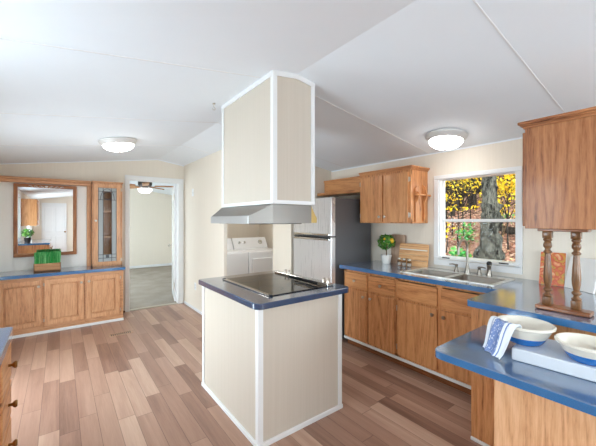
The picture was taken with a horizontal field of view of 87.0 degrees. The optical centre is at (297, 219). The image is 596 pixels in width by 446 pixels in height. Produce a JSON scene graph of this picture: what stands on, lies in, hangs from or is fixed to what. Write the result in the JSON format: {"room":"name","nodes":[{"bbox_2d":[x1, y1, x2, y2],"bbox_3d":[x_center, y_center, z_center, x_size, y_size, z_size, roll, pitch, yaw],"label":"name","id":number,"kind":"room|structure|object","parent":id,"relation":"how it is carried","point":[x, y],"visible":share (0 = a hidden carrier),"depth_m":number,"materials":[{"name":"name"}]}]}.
{"room":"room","nodes":[
{"label":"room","id":0,"kind":"room"},
{"bbox_2d":[0,160,258,310],"bbox_3d":[-2.370,0.205,5.131,3.930,2.430,0.100,0,0,-37],"label":"wall","id":1,"kind":"structure","parent":0,"point":[112,171],"depth_m":4.80,"materials":[{"name":"beige paint"}]},
{"bbox_2d":[130,302,177,310],"bbox_3d":[-2.353,1.415,5.138,0.731,0.009,0.090,0,0,-37],"label":"trim","id":2,"kind":"structure","parent":1,"relation":"attached to","point":[174,302],"depth_m":5.12,"materials":[{"name":"beige wood"}]},
{"bbox_2d":[125,175,183,311],"bbox_3d":[-2.342,0.362,5.141,0.885,2.115,0.122,0,0,-37],"label":"trim","id":3,"kind":"structure","parent":1,"relation":"attached to","point":[179,182],"depth_m":5.23,"materials":[{"name":"white wood"}]},
{"bbox_2d":[168,185,175,300],"bbox_3d":[-2.294,0.395,5.713,0.107,2.010,0.742,0,0,-25],"label":"door","id":4,"kind":"structure","parent":1,"relation":"in","point":[173,244],"depth_m":5.40,"materials":[{"name":"white wood"}]},
{"bbox_2d":[130,188,171,265],"bbox_3d":[-5.230,0.205,8.899,3.930,2.430,0.100,0,0,-37],"label":"wall","id":5,"kind":"structure","parent":0,"point":[150,213],"depth_m":9.44,"materials":[{"name":"beige paint"}]},
{"bbox_2d":[130,263,171,268],"bbox_3d":[-5.195,1.377,8.853,3.930,0.074,0.015,0,0,-37],"label":"baseboard","id":6,"kind":"structure","parent":5,"relation":"attached to","point":[164,264],"depth_m":9.43,"materials":[{"name":"white wood"}]},
{"bbox_2d":[184,150,223,311],"bbox_3d":[-1.444,0.235,4.742,0.035,2.369,1.640,0,0,-37],"label":"wall","id":7,"kind":"structure","parent":0,"point":[203,239],"depth_m":4.76,"materials":[{"name":"beige paint"}]},
{"bbox_2d":[184,301,201,314],"bbox_3d":[-1.456,1.397,4.720,0.012,0.045,1.620,0,0,-37],"label":"baseboard","id":8,"kind":"structure","parent":7,"relation":"attached to","point":[185,302],"depth_m":4.99,"materials":[{"name":"white wood"}]},
{"bbox_2d":[10,265,481,445],"bbox_3d":[-1.149,1.477,3.522,4.130,0.126,13.600,0,0,-37],"label":"floor","id":9,"kind":"structure","parent":0,"point":[81,386],"depth_m":2.56,"materials":[{"name":"brown wood"}]},
{"bbox_2d":[0,342,17,445],"bbox_3d":[-1.016,0.983,0.600,0.603,0.874,1.785,0,0,-37],"label":"base cabinet","id":10,"kind":"object","parent":9,"relation":"on","point":[5,369],"visible":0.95,"depth_m":1.30,"materials":[{"name":"brown wood"}]},
{"bbox_2d":[0,327,12,366],"bbox_3d":[-1.028,0.525,0.591,0.574,0.039,1.845,0,0,-37],"label":"countertop","id":11,"kind":"structure","parent":10,"relation":"on","point":[6,334],"depth_m":1.34,"materials":[{"name":"blue laminate"}]},
{"bbox_2d":[0,277,43,335],"bbox_3d":[-3.524,1.062,3.894,0.584,0.715,0.470,0,0,-37],"label":"base cabinet","id":12,"kind":"object","parent":9,"relation":"on","point":[21,300],"visible":0.9,"depth_m":3.80,"materials":[{"name":"brown wood"}]},
{"bbox_2d":[43,273,84,329],"bbox_3d":[-3.123,1.062,4.199,0.430,0.715,0.470,0,0,-37],"label":"base cabinet","id":13,"kind":"object","parent":9,"relation":"on","point":[64,295],"visible":0.96,"depth_m":4.04,"materials":[{"name":"brown wood"}]},
{"bbox_2d":[12,317,123,338],"bbox_3d":[-3.063,1.403,4.019,1.470,0.035,0.014,0,0,-37],"label":"baseboard","id":14,"kind":"structure","parent":9,"relation":"on","point":[117,319],"depth_m":4.06,"materials":[{"name":"white wood"}]},
{"bbox_2d":[85,270,122,323],"bbox_3d":[-2.771,1.062,4.466,0.452,0.715,0.470,0,0,-37],"label":"base cabinet","id":15,"kind":"object","parent":9,"relation":"on","point":[103,290],"visible":0.97,"depth_m":4.30,"materials":[{"name":"brown wood"}]},
{"bbox_2d":[0,265,124,279],"bbox_3d":[-3.171,0.683,4.174,1.494,0.041,0.454,0,0,-37],"label":"countertop","id":16,"kind":"structure","parent":15,"relation":"on","point":[9,275],"depth_m":4.04,"materials":[{"name":"blue stone"}]},
{"bbox_2d":[0,175,90,271],"bbox_3d":[-3.424,0.053,4.189,1.108,1.217,0.124,0,0,-37],"label":"wall","id":17,"kind":"structure","parent":16,"relation":"on","point":[8,263],"depth_m":4.16,"materials":[{"name":"white paint"}]},
{"bbox_2d":[13,183,76,257],"bbox_3d":[-3.401,0.005,4.246,0.667,0.960,0.038,0,0,-37],"label":"wall mirror","id":18,"kind":"object","parent":17,"relation":"attached to","point":[44,216],"visible":1,"depth_m":4.24,"materials":[{"name":"clear mirror"}]},
{"bbox_2d":[34,251,60,271],"bbox_3d":[-3.247,0.536,4.075,0.279,0.252,0.108,0,0,-37],"label":"grass planter","id":19,"kind":"object","parent":16,"relation":"on","point":[43,261],"visible":1,"depth_m":4.04,"materials":[{"name":"brown wood"}]},
{"bbox_2d":[91,181,122,266],"bbox_3d":[-2.785,0.056,4.582,0.389,1.212,0.269,0,0,-37],"label":"cabinet","id":20,"kind":"object","parent":16,"relation":"on","point":[106,197],"visible":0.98,"depth_m":4.54,"materials":[{"name":"brown wood"}]},
{"bbox_2d":[109,330,132,336],"bbox_3d":[-2.205,1.417,3.913,0.260,0.007,0.100,0,0,-37],"label":"floor vent","id":21,"kind":"object","parent":9,"relation":"in","point":[130,331],"visible":1,"depth_m":3.91,"materials":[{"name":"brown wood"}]},
{"bbox_2d":[227,238,247,275],"bbox_3d":[-1.240,0.860,5.066,0.630,1.080,0.670,0,0,-37],"label":"washer","id":22,"kind":"object","parent":9,"relation":"on","point":[237,261],"visible":0.18,"depth_m":4.89,"materials":[{"name":"white metal"}]},
{"bbox_2d":[231,237,272,272],"bbox_3d":[-0.705,0.860,5.461,0.680,1.080,0.688,0,0,-37],"label":"dryer","id":23,"kind":"object","parent":9,"relation":"on","point":[260,257],"visible":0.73,"depth_m":5.24,"materials":[{"name":"white metal"}]},
{"bbox_2d":[201,286,342,445],"bbox_3d":[-0.245,0.984,2.535,0.737,0.872,0.967,0,0,-37],"label":"kitchen island","id":24,"kind":"object","parent":9,"relation":"on","point":[276,372],"visible":0.92,"depth_m":2.16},
{"bbox_2d":[199,270,348,309],"bbox_3d":[-0.229,0.529,2.545,0.823,0.038,1.020,0,0,-37],"label":"island countertop","id":25,"kind":"structure","parent":24,"relation":"on","point":[254,300],"depth_m":2.21,"materials":[{"name":"laminate"}]},
{"bbox_2d":[222,269,332,296],"bbox_3d":[-0.183,0.483,2.557,0.590,0.054,0.761,0,0,-37],"label":"cooktop","id":26,"kind":"object","parent":25,"relation":"in","point":[279,282],"visible":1,"depth_m":2.49,"materials":[{"name":"black glass"}]},
{"bbox_2d":[289,275,316,282],"bbox_3d":[0.035,0.497,2.648,0.008,0.015,0.385,0,0,-37],"label":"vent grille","id":27,"kind":"object","parent":26,"relation":"attached to","point":[290,276],"depth_m":2.64,"materials":[{"name":"black metal"}]},
{"bbox_2d":[294,196,370,338],"bbox_3d":[0.427,0.575,4.047,0.706,1.690,0.730,0,0,-37],"label":"refrigerator","id":28,"kind":"object","parent":9,"relation":"on","point":[338,236],"visible":0.55,"depth_m":3.73,"materials":[{"name":"grey paint"}]},
{"bbox_2d":[344,269,408,364],"bbox_3d":[0.955,0.983,3.479,0.628,0.874,0.702,0,0,-37],"label":"base cabinet","id":29,"kind":"object","parent":9,"relation":"on","point":[370,312],"visible":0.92,"depth_m":3.27,"materials":[{"name":"brown wood"}]},
{"bbox_2d":[396,278,484,394],"bbox_3d":[1.434,0.983,2.847,0.628,0.874,0.890,0,0,-37],"label":"base cabinet","id":30,"kind":"object","parent":9,"relation":"on","point":[428,317],"visible":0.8,"depth_m":2.74,"materials":[{"name":"brown wood"}]},
{"bbox_2d":[470,307,595,445],"bbox_3d":[2.004,0.983,1.738,1.062,0.874,1.545,0,0,-37],"label":"base cabinet","id":31,"kind":"object","parent":9,"relation":"on","point":[482,387],"visible":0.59,"depth_m":1.98,"materials":[{"name":"brown wood"}]},
{"bbox_2d":[339,260,595,332],"bbox_3d":[1.493,0.525,2.361,1.123,0.039,3.155,0,0,-37],"label":"countertop","id":32,"kind":"structure","parent":31,"relation":"on","point":[519,297],"depth_m":2.13,"materials":[{"name":"blue laminate"}]},
{"bbox_2d":[377,234,395,263],"bbox_3d":[1.030,0.330,3.655,0.220,0.350,0.219,0,0,-37],"label":"tree","id":33,"kind":"object","parent":32,"relation":"on","point":[386,258],"visible":1,"depth_m":3.61,"materials":[{"name":"green plant"}]},
{"bbox_2d":[391,234,405,262],"bbox_3d":[1.167,0.338,3.657,0.032,0.335,0.185,0,0,-37],"label":"cutting board","id":34,"kind":"object","parent":32,"relation":"on","point":[399,239],"visible":0.65,"depth_m":3.67,"materials":[{"name":"brown wood"}]},
{"bbox_2d":[399,243,428,267],"bbox_3d":[1.273,0.385,3.465,0.047,0.245,0.350,0,0,-37],"label":"cutting board","id":35,"kind":"object","parent":32,"relation":"on","point":[418,254],"visible":0.81,"depth_m":3.44,"materials":[{"name":"brown wood"}]},
{"bbox_2d":[400,267,515,294],"bbox_3d":[1.423,0.593,2.863,0.440,0.184,0.830,0,0,-37],"label":"sink","id":36,"kind":"object","parent":32,"relation":"in","point":[439,273],"visible":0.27,"depth_m":2.84,"materials":[{"name":"metal"}]},
{"bbox_2d":[486,261,491,276],"bbox_3d":[1.702,0.434,2.795,0.048,0.133,0.048,0,0,-37],"label":"sprayer","id":37,"kind":"object","parent":36,"relation":"on","point":[489,263],"visible":1,"depth_m":2.78,"materials":[{"name":"silver metal"}]},
{"bbox_2d":[449,238,485,274],"bbox_3d":[1.574,0.335,2.931,0.240,0.331,0.238,0,0,8],"label":"faucet","id":38,"kind":"object","parent":32,"relation":"on","point":[467,269],"visible":1,"depth_m":2.93,"materials":[{"name":"silver metal"}]},
{"bbox_2d":[535,229,593,317],"bbox_3d":[1.465,0.277,1.734,0.090,0.456,0.240,0,0,-37],"label":"support","id":39,"kind":"object","parent":32,"relation":"on","point":[575,308],"visible":0.98,"depth_m":1.70,"materials":[{"name":"brown wood"}]},
{"bbox_2d":[539,251,595,293],"bbox_3d":[2.021,0.378,2.343,0.126,0.252,0.411,0,0,-16],"label":"cookbook","id":40,"kind":"object","parent":32,"relation":"on","point":[558,259],"visible":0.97,"depth_m":2.36,"materials":[{"name":"paper"}]},
{"bbox_2d":[494,380,595,445],"bbox_3d":[1.511,1.059,1.094,0.494,0.722,1.315,0,0,-37],"label":"panel","id":41,"kind":"object","parent":9,"relation":"on","point":[521,417],"visible":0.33,"depth_m":1.34,"materials":[{"name":"brown wood"}]},
{"bbox_2d":[435,325,595,416],"bbox_3d":[1.415,0.679,1.148,0.613,0.038,1.618,0,0,-37],"label":"countertop","id":42,"kind":"structure","parent":41,"relation":"on","point":[466,351],"depth_m":1.37,"materials":[{"name":"blue laminate"}]},
{"bbox_2d":[512,339,595,381],"bbox_3d":[1.318,0.630,1.347,0.270,0.057,0.620,0,0,-43],"label":"serving board","id":43,"kind":"object","parent":42,"relation":"on","point":[550,355],"visible":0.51,"depth_m":1.40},
{"bbox_2d":[498,315,556,346],"bbox_3d":[1.119,0.553,1.552,0.248,0.096,0.248,0,0,-37],"label":"mixing bowl","id":44,"kind":"object","parent":43,"relation":"on","point":[534,332],"visible":0.76,"depth_m":1.50,"materials":[{"name":"beige ceramic"}]},
{"bbox_2d":[483,316,521,359],"bbox_3d":[0.994,0.571,1.534,0.155,0.162,0.147,0,0,-12],"label":"dish towel","id":45,"kind":"object","parent":44,"relation":"on","point":[499,332],"visible":0.97,"depth_m":1.51,"materials":[{"name":"fabric"}]},
{"bbox_2d":[554,333,595,366],"bbox_3d":[1.240,0.560,1.343,0.226,0.082,0.226,0,0,-37],"label":"mixing bowl","id":46,"kind":"object","parent":43,"relation":"on","point":[581,348],"visible":1,"depth_m":1.36,"materials":[{"name":"beige ceramic"}]},
{"bbox_2d":[0,0,595,194],"bbox_3d":[-1.148,-0.896,3.522,4.130,0.429,13.600,0,0,-37],"label":"ceiling","id":47,"kind":"structure","parent":0,"point":[386,75],"depth_m":1.84,"materials":[{"name":"paint"}]},
{"bbox_2d":[98,137,136,152],"bbox_3d":[-1.981,-0.823,3.456,0.375,0.163,0.379,0,0,-33],"label":"ceiling light","id":48,"kind":"object","parent":47,"relation":"attached to","point":[115,144],"visible":1,"depth_m":3.35,"materials":[{"name":"white glass"}]},
{"bbox_2d":[130,181,172,193],"bbox_3d":[-3.223,-0.762,6.566,1.215,0.413,1.222,0,0,-37],"label":"ceiling fan","id":49,"kind":"object","parent":47,"relation":"hanging from","point":[144,185],"visible":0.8,"depth_m":6.54,"materials":[{"name":"brown metal"}]},
{"bbox_2d":[221,70,314,207],"bbox_3d":[-0.262,-0.547,2.438,0.354,0.885,0.804,0,0,-37],"label":"hood enclosure","id":50,"kind":"object","parent":47,"relation":"attached to","point":[268,128],"visible":0.93,"depth_m":2.16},
{"bbox_2d":[211,204,316,223],"bbox_3d":[-0.318,-0.037,2.396,0.529,0.130,0.798,0,0,-37],"label":"range hood","id":51,"kind":"object","parent":50,"relation":"attached to","point":[270,213],"visible":1,"depth_m":2.10,"materials":[{"name":"metal"}]},
{"bbox_2d":[425,128,467,149],"bbox_3d":[1.346,-0.713,2.855,0.348,0.162,0.348,0,0,8],"label":"ceiling light","id":52,"kind":"object","parent":47,"relation":"attached to","point":[446,138],"visible":1,"depth_m":2.75,"materials":[{"name":"white glass"}]},
{"bbox_2d":[273,166,330,273],"bbox_3d":[-0.222,0.238,4.358,1.444,2.364,0.450,0,0,-37],"label":"wall partition","id":53,"kind":"structure","parent":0,"point":[283,234],"depth_m":4.37,"materials":[{"name":"beige paint"}]},
{"bbox_2d":[224,224,226,275],"bbox_3d":[-0.945,0.405,4.086,0.047,2.030,0.008,0,0,-37],"label":"trim","id":54,"kind":"structure","parent":53,"relation":"attached to","point":[225,225],"depth_m":4.08,"materials":[{"name":"white paint"}]},
{"bbox_2d":[259,139,595,280],"bbox_3d":[0.457,0.350,4.741,0.100,2.140,13.600,0,0,-37],"label":"wall","id":55,"kind":"structure","parent":0,"point":[506,154],"depth_m":3.13,"materials":[{"name":"beige paint"}]},
{"bbox_2d":[0,137,522,171],"bbox_3d":[0.887,-0.842,2.865,9.428,0.316,2.700,0,0,28],"label":"trim","id":56,"kind":"structure","parent":55,"relation":"attached to","point":[519,137],"depth_m":3.97,"materials":[{"name":"paint"}]},
{"bbox_2d":[317,176,359,196],"bbox_3d":[0.628,-0.448,4.199,0.279,0.225,0.820,0,0,-37],"label":"upper cabinet","id":57,"kind":"object","parent":55,"relation":"attached to","point":[349,186],"visible":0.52,"depth_m":4.19,"materials":[{"name":"brown wood"}]},
{"bbox_2d":[359,165,429,222],"bbox_3d":[1.063,-0.262,3.556,0.364,0.594,0.711,0,0,-37],"label":"upper cabinet","id":58,"kind":"object","parent":55,"relation":"attached to","point":[386,195],"visible":1,"depth_m":3.39,"materials":[{"name":"brown wood"}]},
{"bbox_2d":[414,184,430,221],"bbox_3d":[1.313,-0.177,3.302,0.255,0.405,0.052,0,0,-37],"label":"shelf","id":59,"kind":"object","parent":58,"relation":"attached to","point":[417,191],"visible":1,"depth_m":3.28,"materials":[{"name":"brown wood"}]},
{"bbox_2d":[434,166,522,274],"bbox_3d":[1.721,0.003,3.042,0.129,0.935,0.797,0,0,-37],"label":"window","id":60,"kind":"structure","parent":55,"relation":"in","point":[439,181],"depth_m":2.99,"materials":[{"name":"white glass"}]},
{"bbox_2d":[517,106,595,229],"bbox_3d":[1.800,-0.253,1.971,1.107,0.601,0.418,0,0,-37],"label":"upper cabinet","id":61,"kind":"object","parent":55,"relation":"attached to","point":[559,150],"visible":1,"depth_m":1.65,"materials":[{"name":"brown wood"}]},
{"label":"outside","id":62,"kind":"structure","parent":0,"visible":0},
{"bbox_2d":[445,174,514,261],"bbox_3d":[12.502,-6.753,20.413,37.960,17.037,35.400,0,0,-37],"label":"ground","id":63,"kind":"structure","parent":62,"point":[452,245],"depth_m":11.83,"materials":[{"name":"brown soil"}]},
{"bbox_2d":[445,180,450,210],"bbox_3d":[8.657,-4.376,18.137,0.432,7.946,0.417,0,0,-37],"label":"tree","id":64,"kind":"object","parent":63,"relation":"on","point":[448,183],"visible":0.03,"depth_m":17.97,"materials":[{"name":"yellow plant"}]},
{"bbox_2d":[450,180,454,215],"bbox_3d":[7.706,-4.071,15.622,0.245,8.058,0.220,0,0,-37],"label":"tree","id":65,"kind":"object","parent":63,"relation":"on","point":[453,212],"visible":0.05,"depth_m":15.53,"materials":[{"name":"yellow plant"}]},
{"bbox_2d":[445,179,460,216],"bbox_3d":[5.666,-0.732,12.033,1.150,2.567,1.238,0,0,33],"label":"maple tree","id":66,"kind":"object","parent":63,"relation":"on","point":[460,179],"visible":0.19,"depth_m":11.98,"materials":[{"name":"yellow plant"}]},
{"bbox_2d":[445,222,462,252],"bbox_3d":[3.982,0.498,8.452,0.743,1.091,0.772,0,0,-37],"label":"maple tree","id":67,"kind":"object","parent":63,"relation":"on","point":[449,224],"visible":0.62,"depth_m":8.49,"materials":[{"name":"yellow plant"}]},
{"bbox_2d":[455,180,458,210],"bbox_3d":[8.601,-4.364,17.054,0.322,8.053,0.327,0,0,-37],"label":"tree","id":68,"kind":"object","parent":63,"relation":"on","point":[456,196],"visible":0.09,"depth_m":16.93,"materials":[{"name":"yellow plant"}]},
{"bbox_2d":[445,184,469,242],"bbox_3d":[4.431,-0.136,9.598,1.477,1.946,1.285,0,0,-37],"label":"maple tree","id":69,"kind":"object","parent":63,"relation":"on","point":[446,195],"visible":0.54,"depth_m":9.46,"materials":[{"name":"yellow plant"}]},
{"bbox_2d":[449,245,471,257],"bbox_3d":[3.636,0.825,7.073,0.486,0.616,0.541,0,0,5],"label":"bush","id":70,"kind":"object","parent":63,"relation":"on","point":[462,253],"visible":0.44,"depth_m":6.97,"materials":[{"name":"green plant"}]},
{"bbox_2d":[460,181,462,206],"bbox_3d":[9.609,-4.199,18.480,0.211,7.141,0.209,0,0,-37],"label":"tree","id":71,"kind":"object","parent":63,"relation":"on","point":[461,185],"visible":0.06,"depth_m":18.38,"materials":[{"name":"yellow plant"}]},
{"bbox_2d":[445,178,479,235],"bbox_3d":[5.296,-0.537,11.170,1.679,2.517,2.471,0,0,-37],"label":"maple tree","id":72,"kind":"object","parent":63,"relation":"on","point":[451,192],"visible":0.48,"depth_m":11.00,"materials":[{"name":"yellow plant"}]},
{"bbox_2d":[445,178,481,235],"bbox_3d":[5.350,-0.519,10.623,1.838,2.486,1.370,0,0,29],"label":"maple tree","id":73,"kind":"object","parent":63,"relation":"on","point":[462,180],"visible":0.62,"depth_m":10.49,"materials":[{"name":"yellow plant"}]},
{"bbox_2d":[448,177,481,225],"bbox_3d":[6.635,-0.698,12.082,1.593,2.243,1.911,0,0,-8],"label":"maple tree","id":74,"kind":"object","parent":63,"relation":"on","point":[470,202],"visible":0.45,"depth_m":12.01,"materials":[{"name":"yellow plant"}]},
{"bbox_2d":[463,179,466,196],"bbox_3d":[10.809,-5.588,20.241,0.420,8.409,0.282,0,0,-37],"label":"tree","id":75,"kind":"object","parent":63,"relation":"on","point":[465,179],"visible":0.05,"depth_m":20.10,"materials":[{"name":"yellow plant"}]},
{"bbox_2d":[453,222,479,246],"bbox_3d":[4.578,0.405,8.473,0.633,0.821,0.666,0,0,-11],"label":"bush","id":76,"kind":"object","parent":63,"relation":"on","point":[469,232],"visible":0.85,"depth_m":8.50,"materials":[{"name":"green plant"}]},
{"bbox_2d":[467,178,471,209],"bbox_3d":[9.464,-4.092,17.339,0.429,7.316,0.313,0,0,-37],"label":"tree","id":77,"kind":"object","parent":63,"relation":"on","point":[468,200],"visible":0.1,"depth_m":17.28,"materials":[{"name":"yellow plant"}]},
{"bbox_2d":[445,202,500,244],"bbox_3d":[4.557,0.199,9.097,2.366,1.388,1.940,0,0,29],"label":"maple tree","id":78,"kind":"object","parent":63,"relation":"on","point":[457,205],"visible":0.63,"depth_m":8.99,"materials":[{"name":"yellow plant"}]},
{"bbox_2d":[471,178,476,208],"bbox_3d":[9.675,-4.035,17.286,0.413,7.214,0.337,0,0,-37],"label":"tree","id":79,"kind":"object","parent":63,"relation":"on","point":[474,203],"visible":0.11,"depth_m":17.17,"materials":[{"name":"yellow plant"}]},
{"bbox_2d":[476,177,480,193],"bbox_3d":[11.540,-5.116,20.075,0.352,7.008,0.358,0,0,-37],"label":"tree","id":80,"kind":"object","parent":63,"relation":"on","point":[478,188],"visible":0.05,"depth_m":19.93,"materials":[{"name":"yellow plant"}]},
{"bbox_2d":[445,200,514,260],"bbox_3d":[5.801,-0.033,11.887,5.922,3.335,17.641,0,0,39],"label":"fallen leaves","id":81,"kind":"object","parent":63,"relation":"on","point":[453,236],"visible":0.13,"depth_m":9.96,"materials":[{"name":"brown plant"}]},
{"bbox_2d":[460,174,514,249],"bbox_3d":[5.529,-0.303,8.167,1.955,2.490,2.218,0,0,-23],"label":"maple tree","id":82,"kind":"object","parent":63,"relation":"on","point":[501,186],"visible":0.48,"depth_m":8.19,"materials":[{"name":"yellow plant"}]},
{"bbox_2d":[473,176,504,259],"bbox_3d":[4.588,-3.099,7.433,13.391,8.490,11.340,0,0,8],"label":"oak tree","id":83,"kind":"object","parent":63,"relation":"on","point":[491,240],"visible":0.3,"depth_m":7.29,"materials":[{"name":"grey plant"}]},
{"bbox_2d":[498,197,514,234],"bbox_3d":[6.084,-0.014,9.387,1.282,1.550,1.026,0,0,-37],"label":"maple tree","id":84,"kind":"object","parent":63,"relation":"on","point":[505,206],"visible":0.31,"depth_m":9.47,"materials":[{"name":"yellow plant"}]},
{"bbox_2d":[499,226,514,234],"bbox_3d":[6.872,0.372,9.948,0.315,0.425,1.868,0,0,-9],"label":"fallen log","id":85,"kind":"object","parent":63,"relation":"on","point":[511,230],"visible":0.27,"depth_m":9.98,"materials":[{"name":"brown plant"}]},
{"bbox_2d":[502,211,513,234],"bbox_3d":[6.500,0.056,10.027,0.776,0.987,0.635,0,0,-37],"label":"bush","id":86,"kind":"object","parent":63,"relation":"on","point":[502,211],"visible":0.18,"depth_m":9.98,"materials":[{"name":"green plant"}]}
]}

